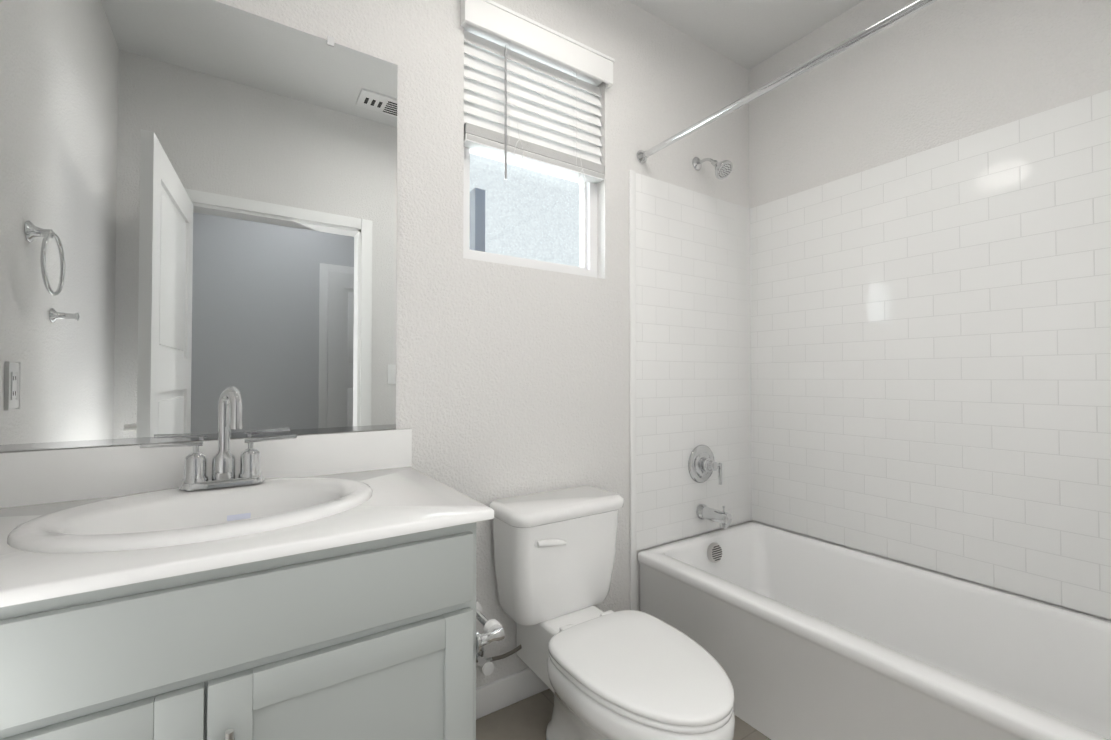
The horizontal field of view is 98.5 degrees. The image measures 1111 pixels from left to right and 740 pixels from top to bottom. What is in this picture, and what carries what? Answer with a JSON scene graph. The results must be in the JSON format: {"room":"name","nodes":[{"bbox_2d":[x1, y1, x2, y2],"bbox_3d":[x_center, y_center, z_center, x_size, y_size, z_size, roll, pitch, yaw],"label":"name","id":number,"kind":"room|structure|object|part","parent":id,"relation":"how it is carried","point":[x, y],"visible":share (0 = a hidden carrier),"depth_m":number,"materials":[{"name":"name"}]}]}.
{"room":"bathroom","nodes":[
{"label":"bathroom","id":0,"kind":"room"},
{"bbox_2d":[8,0,750,687],"bbox_3d":[-0.159,-0.140,1.695,2.800,2.695,0.150,1,-1,-33],"label":"wall","id":1,"kind":"structure","parent":0,"point":[512,380],"depth_m":1.62,"materials":[{"name":"paint"}]},
{"bbox_2d":[0,0,397,451],"bbox_3d":[-0.796,-0.372,1.182,0.792,1.080,0.008,1,-1,-33],"label":"mirror","id":2,"kind":"object","parent":1,"relation":"attached to","point":[198,207],"visible":1,"depth_m":1.13,"materials":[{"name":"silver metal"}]},
{"bbox_2d":[0,428,411,514],"bbox_3d":[-0.802,0.224,1.162,0.902,0.110,0.019,1,-1,-33],"label":"backsplash","id":3,"kind":"structure","parent":1,"relation":"attached to","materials":[{"name":"white stone"}]},
{"bbox_2d":[476,668,548,718],"bbox_3d":[-0.072,1.061,1.637,0.877,0.092,0.013,1,-1,-33],"label":"baseboard","id":4,"kind":"structure","parent":1,"relation":"attached to","point":[496,695],"depth_m":1.56,"materials":[{"name":"white wood"}]},
{"bbox_2d":[463,41,597,277],"bbox_3d":[-0.094,-0.762,1.752,0.580,0.820,0.062,1,-1,-33],"label":"window","id":5,"kind":"structure","parent":1,"relation":"in","point":[587,233],"depth_m":1.77,"materials":[{"name":"white plastic"}]},
{"bbox_2d":[461,0,614,188],"bbox_3d":[-0.053,-0.914,1.692,0.612,0.553,0.090,1,-1,-33],"label":"window blinds","id":6,"kind":"object","parent":5,"relation":"attached to","point":[549,133],"visible":0.88,"depth_m":1.67,"materials":[{"name":"white plastic"}]},
{"bbox_2d":[688,445,721,484],"bbox_3d":[0.664,0.414,2.082,0.168,0.169,0.078,1,-1,-33],"label":"shower valve","id":7,"kind":"object","parent":1,"relation":"attached to","point":[703,465],"visible":1,"depth_m":2.08,"materials":[{"name":"silver metal"}]},
{"bbox_2d":[692,157,732,179],"bbox_3d":[0.679,-0.881,2.062,0.080,0.141,0.176,1,-1,-33],"label":"shower head","id":8,"kind":"object","parent":1,"relation":"attached to","point":[723,169],"visible":0.98,"depth_m":2.02},
{"bbox_2d":[696,504,731,528],"bbox_3d":[0.683,0.618,2.050,0.066,0.090,0.147,1,-1,-33],"label":"tub spout","id":9,"kind":"object","parent":1,"relation":"attached to","point":[723,518],"visible":1,"depth_m":2.03,"materials":[{"name":"silver metal"}]},
{"bbox_2d":[476,689,770,739],"bbox_3d":[0.641,1.118,0.460,2.800,0.060,3.060,1,-1,-33],"label":"floor","id":10,"kind":"structure","parent":0,"point":[529,718],"depth_m":1.49,"materials":[{"name":"tile"}]},
{"bbox_2d":[0,388,504,739],"bbox_3d":[-0.628,0.567,0.936,0.951,1.056,0.578,1,-1,-33],"label":"bathroom vanity","id":11,"kind":"object","parent":10,"relation":"on","point":[224,586],"visible":1,"depth_m":0.81,"materials":[{"name":"grey paint"}]},
{"bbox_3d":[-0.699,0.721,0.592,0.423,0.509,0.018,1,-1,-33],"label":"door","id":12,"kind":"part","parent":11,"relation":"part of","materials":[{"name":"grey paint"}]},
{"bbox_3d":[-0.521,0.384,0.714,0.850,0.131,0.018,1,-1,-33],"label":"drawer","id":13,"kind":"part","parent":11,"relation":"part of","materials":[{"name":"grey paint"}]},
{"bbox_2d":[0,465,494,673],"bbox_3d":[-0.653,0.285,0.934,0.902,0.021,0.562,1,-1,-33],"label":"countertop","id":14,"kind":"structure","parent":11,"relation":"on","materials":[{"name":"white stone"}]},
{"bbox_2d":[6,476,372,600],"bbox_3d":[-0.662,0.338,0.945,0.566,0.158,0.436,1,-1,-33],"label":"sink","id":15,"kind":"object","parent":14,"relation":"in","point":[185,515],"depth_m":0.91,"materials":[{"name":"white ceramic"}]},
{"bbox_2d":[139,388,296,490],"bbox_3d":[-0.742,0.151,1.071,0.290,0.219,0.086,1,-1,-33],"label":"faucet","id":16,"kind":"object","parent":14,"relation":"on","point":[224,477],"depth_m":1.07,"materials":[{"name":"silver metal"}]},
{"bbox_3d":[-0.343,0.724,0.827,0.423,0.509,0.018,1,-1,-33],"label":"door","id":17,"kind":"part","parent":11,"relation":"part of","materials":[{"name":"grey paint"}]},
{"bbox_2d":[476,486,734,739],"bbox_3d":[0.129,0.759,1.326,0.481,0.686,0.757,1,-1,-33],"label":"toilet","id":18,"kind":"object","parent":10,"relation":"on","point":[619,675],"visible":1,"depth_m":1.37,"materials":[{"name":"white ceramic"}]},
{"bbox_3d":[-0.015,0.513,1.422,0.101,0.028,0.034,1,-1,-33],"label":"lever","id":19,"kind":"part","parent":18,"relation":"part of","materials":[{"name":"white plastic"}]},
{"bbox_3d":[0.006,0.613,1.563,0.402,0.305,0.202,1,-1,-33],"label":"tank","id":20,"kind":"part","parent":18,"relation":"part of","materials":[{"name":"white ceramic"}]},
{"bbox_3d":[0.010,0.440,1.560,0.428,0.041,0.223,1,-1,-33],"label":"lid","id":21,"kind":"part","parent":18,"relation":"part of","materials":[{"name":"white ceramic"}]},
{"bbox_2d":[638,521,1110,739],"bbox_3d":[1.048,0.909,1.474,0.752,0.390,1.501,1,-1,-33],"label":"bathtub","id":22,"kind":"object","parent":10,"relation":"on","point":[796,636],"visible":1,"depth_m":1.48,"materials":[{"name":"white ceramic"}]},
{"bbox_2d":[628,0,863,69],"bbox_3d":[0.641,-1.566,0.502,2.800,0.120,3.060,1,-1,-33],"label":"ceiling","id":23,"kind":"structure","parent":0,"point":[748,34],"depth_m":2.03,"materials":[{"name":"paint"}]},
{"bbox_2d":[749,0,1110,620],"bbox_3d":[1.802,-0.149,1.154,0.120,2.695,2.910,1,-1,-33],"label":"wall","id":24,"kind":"structure","parent":0,"point":[937,73],"depth_m":1.78,"materials":[{"name":"paint"}]},
{"bbox_2d":[750,89,1110,619],"bbox_3d":[1.366,-0.042,1.698,0.008,1.514,1.520,1,-1,-33],"label":"tile","id":25,"kind":"structure","parent":24,"relation":"attached to","point":[930,359],"depth_m":1.66,"materials":[{"name":"white tile"}]},
{"bbox_3d":[0.752,-0.162,0.313,2.560,2.695,0.120,1,-1,-33],"label":"wall","id":26,"kind":"structure","parent":0,"visible":0},
{"bbox_2d":[636,173,751,549],"bbox_3d":[1.052,-0.045,1.491,0.760,1.514,1.520,1,-1,-33],"label":"tiled wall","id":27,"kind":"structure","parent":26,"relation":"attached to","point":[693,346],"depth_m":2.08,"materials":[{"name":"white tile"}]},
{"bbox_2d":[629,170,636,610],"bbox_3d":[0.722,0.196,1.270,0.030,2.010,1.520,1,-1,-33],"label":"trim","id":28,"kind":"structure","parent":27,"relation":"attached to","point":[632,354],"depth_m":1.90,"materials":[{"name":"white ceramic"}]},
{"bbox_2d":[637,0,936,163],"bbox_3d":[0.768,-0.879,1.317,0.054,0.054,1.518,1,-1,-33],"label":"shower rail","id":29,"kind":"object","parent":26,"relation":"attached to","point":[911,8],"visible":1,"depth_m":1.39,"materials":[{"name":"silver metal"}]},
{"label":"outside","id":30,"kind":"structure","parent":0,"visible":0},
{"bbox_2d":[469,44,578,266],"bbox_3d":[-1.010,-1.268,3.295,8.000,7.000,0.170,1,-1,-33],"label":"window glass","id":31,"kind":"structure","parent":30,"point":[538,221],"depth_m":3.83,"materials":[{"name":"grey"}]}
]}

